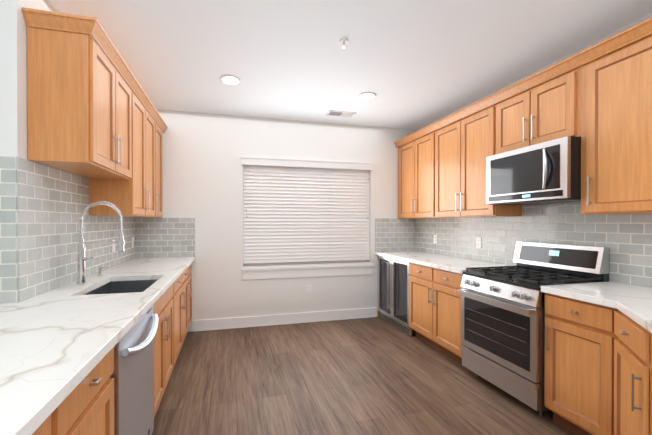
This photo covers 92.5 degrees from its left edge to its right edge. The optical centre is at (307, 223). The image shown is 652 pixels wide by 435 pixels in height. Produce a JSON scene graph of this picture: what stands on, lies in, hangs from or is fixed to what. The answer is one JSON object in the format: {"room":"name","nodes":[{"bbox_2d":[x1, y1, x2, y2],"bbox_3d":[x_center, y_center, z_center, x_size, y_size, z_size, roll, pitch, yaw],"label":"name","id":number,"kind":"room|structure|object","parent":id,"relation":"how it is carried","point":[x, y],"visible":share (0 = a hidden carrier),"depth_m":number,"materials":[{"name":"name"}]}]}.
{"room":"kitchen","nodes":[
{"label":"kitchen","id":0,"kind":"room"},
{"bbox_2d":[0,0,132,302],"bbox_3d":[-1.867,-0.019,2.740,0.120,2.720,2.270,0,0,-14],"label":"wall","id":1,"kind":"structure","parent":0,"point":[13,92],"depth_m":1.63,"materials":[{"name":"white paint"}]},
{"bbox_2d":[0,156,17,302],"bbox_3d":[-1.898,0.032,1.558,0.747,0.768,0.008,0,0,-14],"label":"tile backsplash","id":2,"kind":"object","parent":1,"relation":"attached to","point":[8,241],"visible":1,"depth_m":1.64,"materials":[{"name":"grey tile"}]},
{"bbox_2d":[18,157,135,301],"bbox_3d":[-1.786,0.026,2.683,0.008,0.768,2.117,0,0,-14],"label":"tile backsplash","id":3,"kind":"structure","parent":1,"relation":"attached to","point":[53,203],"depth_m":2.01,"materials":[{"name":"grey tile"}]},
{"bbox_2d":[112,240,114,251],"bbox_3d":[-1.853,0.210,2.987,0.007,0.114,0.070,0,0,-14],"label":"electrical outlet plate","id":4,"kind":"object","parent":3,"relation":"attached to","point":[113,247],"visible":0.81,"depth_m":2.97,"materials":[{"name":"white plastic"}]},
{"bbox_2d":[22,7,133,182],"bbox_3d":[-1.489,-0.764,2.134,0.316,0.816,0.762,0,0,-14],"label":"upper cabinet","id":5,"kind":"object","parent":1,"relation":"attached to","point":[89,117],"depth_m":1.79,"materials":[{"name":"brown wood"}]},
{"bbox_2d":[89,83,157,217],"bbox_3d":[-1.678,-0.623,2.897,0.316,1.106,0.810,0,0,-14],"label":"upper cabinet","id":6,"kind":"object","parent":1,"relation":"attached to","point":[138,199],"depth_m":2.78,"materials":[{"name":"brown wood"}]},
{"bbox_2d":[158,119,165,217],"bbox_3d":[-1.822,-0.625,3.475,0.316,1.106,0.380,0,0,-14],"label":"upper cabinet","id":7,"kind":"object","parent":1,"relation":"attached to","point":[162,126],"depth_m":3.62,"materials":[{"name":"brown wood"}]},
{"bbox_2d":[146,109,415,331],"bbox_3d":[-0.237,-0.026,4.237,4.005,2.720,0.150,0,0,-14],"label":"wall","id":8,"kind":"structure","parent":0,"point":[202,168],"depth_m":4.01,"materials":[{"name":"white paint"}]},
{"bbox_2d":[136,218,194,257],"bbox_3d":[-1.714,0.166,3.789,0.662,0.478,0.008,0,0,-14],"label":"tile backsplash","id":9,"kind":"structure","parent":8,"relation":"attached to","point":[165,237],"depth_m":3.78,"materials":[{"name":"grey tile"}]},
{"bbox_2d":[192,307,375,331],"bbox_3d":[-0.217,1.267,4.162,2.485,0.135,0.016,0,0,-14],"label":"baseboard","id":10,"kind":"structure","parent":8,"relation":"attached to","point":[244,322],"depth_m":4.12,"materials":[{"name":"white"}]},
{"bbox_2d":[241,171,373,279],"bbox_3d":[0.029,-0.069,4.274,1.840,1.574,0.186,0,0,-14],"label":"window","id":11,"kind":"structure","parent":8,"relation":"in","point":[292,271],"depth_m":4.20,"materials":[{"name":"white"}]},
{"bbox_2d":[241,156,373,265],"bbox_3d":[0.037,-0.157,4.243,1.838,1.410,0.108,0,0,-14],"label":"window blinds","id":12,"kind":"object","parent":11,"relation":"attached to","point":[291,232],"visible":0.98,"depth_m":4.24,"materials":[{"name":"white plastic"}]},
{"bbox_2d":[306,285,310,292],"bbox_3d":[0.022,0.884,4.224,0.070,0.114,0.007,0,0,-14],"label":"electrical outlet plate","id":13,"kind":"object","parent":8,"relation":"attached to","point":[308,288],"visible":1,"depth_m":4.22,"materials":[{"name":"white plastic"}]},
{"bbox_2d":[375,218,414,251],"bbox_3d":[1.287,0.162,4.533,0.646,0.478,0.008,0,0,-14],"label":"tile backsplash","id":14,"kind":"structure","parent":8,"relation":"attached to","point":[391,235],"depth_m":4.53,"materials":[{"name":"grey tile"}]},
{"bbox_2d":[47,0,651,129],"bbox_3d":[0.220,-1.399,0.830,4.815,0.060,7.070,0,0,-14],"label":"ceiling","id":15,"kind":"structure","parent":0,"point":[414,64],"depth_m":2.45,"materials":[{"name":"white paint"}]},
{"bbox_2d":[220,75,240,84],"bbox_3d":[-0.733,-1.373,2.979,0.196,0.013,0.196,0,0,-14],"label":"recessed light","id":16,"kind":"object","parent":15,"relation":"in","point":[230,79],"visible":1,"depth_m":2.97,"materials":[{"name":"white"}]},
{"bbox_2d":[326,110,355,117],"bbox_3d":[0.426,-1.381,3.915,0.340,0.008,0.170,0,0,-14],"label":"ceiling vent","id":17,"kind":"object","parent":15,"relation":"in","point":[340,113],"visible":0.94,"depth_m":3.90,"materials":[{"name":"white metal"}]},
{"bbox_2d":[339,39,348,48],"bbox_3d":[0.277,-1.353,2.354,0.076,0.048,0.076,0,0,-14],"label":"sprinkler","id":18,"kind":"object","parent":15,"relation":"attached to","point":[344,42],"visible":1,"depth_m":2.35,"materials":[{"name":"white metal"}]},
{"bbox_2d":[358,92,375,99],"bbox_3d":[0.645,-1.375,3.362,0.196,0.013,0.196,0,0,-14],"label":"recessed light","id":19,"kind":"object","parent":15,"relation":"in","point":[367,96],"visible":1,"depth_m":3.35,"materials":[{"name":"white"}]},
{"bbox_2d":[152,317,574,434],"bbox_3d":[0.220,1.381,0.844,4.815,0.060,7.070,0,0,-14],"label":"floor","id":20,"kind":"structure","parent":0,"point":[372,376],"depth_m":2.52,"materials":[{"name":"brown wood"}]},
{"bbox_2d":[32,405,59,434],"bbox_3d":[-0.874,0.909,0.317,0.632,0.890,0.920,0,0,-14],"label":"base cabinet","id":21,"kind":"object","parent":20,"relation":"on","point":[51,426],"depth_m":0.85,"materials":[{"name":"brown wood"}]},
{"bbox_2d":[0,257,194,434],"bbox_3d":[-1.484,0.439,1.295,1.418,0.040,4.957,0,0,-14],"label":"countertop","id":22,"kind":"structure","parent":21,"relation":"on","point":[58,344],"depth_m":1.20,"materials":[{"name":"stone"}]},
{"bbox_2d":[76,200,124,284],"bbox_3d":[-1.427,0.125,2.144,0.298,0.577,0.101,0,0,-14],"label":"faucet","id":23,"kind":"object","parent":22,"relation":"on","point":[81,255],"visible":1,"depth_m":2.13,"materials":[{"name":"silver metal"}]},
{"bbox_2d":[97,267,107,276],"bbox_3d":[-1.615,0.377,2.460,0.077,0.070,0.042,0,0,-14],"label":"soap dispenser","id":24,"kind":"object","parent":22,"relation":"on","point":[99,271],"visible":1,"depth_m":2.45,"materials":[{"name":"silver metal"}]},
{"bbox_2d":[84,280,156,294],"bbox_3d":[-1.273,0.567,2.174,0.418,0.223,0.688,0,0,-14],"label":"sink basin","id":25,"kind":"object","parent":22,"relation":"in","point":[111,287],"depth_m":2.47,"materials":[{"name":"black metal"}]},
{"bbox_2d":[60,347,113,434],"bbox_3d":[-1.040,0.905,0.987,0.632,0.890,0.460,0,0,-14],"label":"base cabinet","id":26,"kind":"object","parent":20,"relation":"on","point":[85,406],"depth_m":1.07,"materials":[{"name":"brown wood"}]},
{"bbox_2d":[110,305,158,434],"bbox_3d":[-1.124,0.904,1.518,0.681,0.886,0.602,0,0,-14],"label":"dishwasher","id":27,"kind":"object","parent":20,"relation":"on","point":[132,375],"visible":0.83,"depth_m":1.52,"materials":[{"name":"silver metal"}]},
{"bbox_2d":[153,268,187,390],"bbox_3d":[-1.533,0.895,2.973,0.632,0.890,0.928,0,0,-14],"label":"base cabinet","id":28,"kind":"object","parent":20,"relation":"on","point":[171,308],"depth_m":2.47,"materials":[{"name":"brown wood"}]},
{"bbox_2d":[188,263,191,329],"bbox_3d":[-1.690,0.892,3.607,0.632,0.890,0.378,0,0,-14],"label":"base cabinet","id":29,"kind":"object","parent":20,"relation":"on","point":[190,267],"depth_m":3.71,"materials":[{"name":"brown wood"}]},
{"bbox_2d":[378,255,414,336],"bbox_3d":[1.369,0.891,4.130,0.641,0.886,0.792,0,0,-14],"label":"wine cooler","id":30,"kind":"object","parent":20,"relation":"on","point":[393,291],"visible":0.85,"depth_m":4.01,"materials":[{"name":"silver metal"}]},
{"bbox_2d":[409,263,472,371],"bbox_3d":[1.605,0.893,3.305,0.631,0.890,0.915,0,0,-14],"label":"base cabinet","id":31,"kind":"object","parent":20,"relation":"on","point":[434,299],"depth_m":3.17,"materials":[{"name":"brown wood"}]},
{"bbox_2d":[457,241,608,416],"bbox_3d":[1.748,0.755,2.503,0.708,1.175,0.702,0,0,-14],"label":"range","id":32,"kind":"object","parent":20,"relation":"on","point":[502,346],"visible":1,"depth_m":2.36,"materials":[{"name":"silver metal"}]},
{"bbox_2d":[544,293,601,430],"bbox_3d":[1.936,0.900,1.973,0.631,0.890,0.410,0,0,-14],"label":"base cabinet","id":33,"kind":"object","parent":20,"relation":"on","point":[557,308],"depth_m":2.00,"materials":[{"name":"brown wood"}]},
{"bbox_2d":[570,306,651,434],"bbox_3d":[1.965,0.904,1.272,0.911,0.890,0.965,0,0,-14],"label":"base cabinet","id":34,"kind":"object","parent":20,"relation":"on","point":[580,336],"depth_m":1.80,"materials":[{"name":"brown wood"}]},
{"bbox_2d":[375,251,651,332],"bbox_3d":[1.604,0.432,2.650,0.953,0.040,3.818,0,0,-14],"label":"countertop","id":35,"kind":"structure","parent":34,"relation":"on","point":[633,302],"depth_m":1.97,"materials":[{"name":"stone"}]},
{"bbox_2d":[614,311,649,434],"bbox_3d":[1.568,0.844,1.534,0.048,0.737,0.392,0,0,31],"label":"door","id":36,"kind":"structure","parent":34,"relation":"attached to","point":[631,390],"depth_m":1.50,"materials":[{"name":"brown wood"}]},
{"bbox_2d":[416,13,651,286],"bbox_3d":[2.457,-0.012,1.443,0.120,2.720,6.870,0,0,-14],"label":"wall","id":37,"kind":"structure","parent":0,"point":[580,50],"depth_m":2.63,"materials":[{"name":"white paint"}]},
{"bbox_2d":[394,125,453,218],"bbox_3d":[1.556,-0.629,4.152,0.316,1.106,0.868,0,0,-14],"label":"upper cabinet","id":38,"kind":"object","parent":37,"relation":"attached to","point":[416,151],"depth_m":4.04,"materials":[{"name":"brown wood"}]},
{"bbox_2d":[434,94,521,216],"bbox_3d":[1.764,-0.625,3.311,0.316,1.106,0.865,0,0,-14],"label":"upper cabinet","id":39,"kind":"object","parent":37,"relation":"attached to","point":[463,140],"depth_m":3.21,"materials":[{"name":"brown wood"}]},
{"bbox_2d":[415,202,651,286],"bbox_3d":[2.063,0.121,2.762,0.008,0.579,3.818,0,0,-14],"label":"tile backsplash","id":40,"kind":"structure","parent":37,"relation":"attached to","point":[626,239],"depth_m":2.67,"materials":[{"name":"grey tile"}]},
{"bbox_2d":[476,237,480,247],"bbox_3d":[1.889,0.208,3.431,0.007,0.114,0.070,0,0,-14],"label":"electrical outlet plate","id":41,"kind":"object","parent":40,"relation":"attached to","point":[478,242],"visible":1,"depth_m":3.43,"materials":[{"name":"white plastic"}]},
{"bbox_2d":[494,53,577,154],"bbox_3d":[1.954,-0.893,2.545,0.316,0.561,0.710,0,0,-14],"label":"upper cabinet","id":42,"kind":"object","parent":37,"relation":"attached to","point":[541,107],"depth_m":2.45,"materials":[{"name":"brown wood"}]},
{"bbox_2d":[486,136,580,204],"bbox_3d":[1.883,-0.390,2.530,0.460,0.436,0.702,0,0,-14],"label":"microwave","id":43,"kind":"object","parent":42,"relation":"attached to","point":[548,172],"visible":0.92,"depth_m":2.37,"materials":[{"name":"silver metal"}]},
{"bbox_2d":[578,17,651,214],"bbox_3d":[2.104,-0.618,1.943,0.316,1.106,0.535,0,0,-14],"label":"upper cabinet","id":44,"kind":"object","parent":37,"relation":"attached to","point":[597,98],"depth_m":1.95,"materials":[{"name":"brown wood"}]}
]}

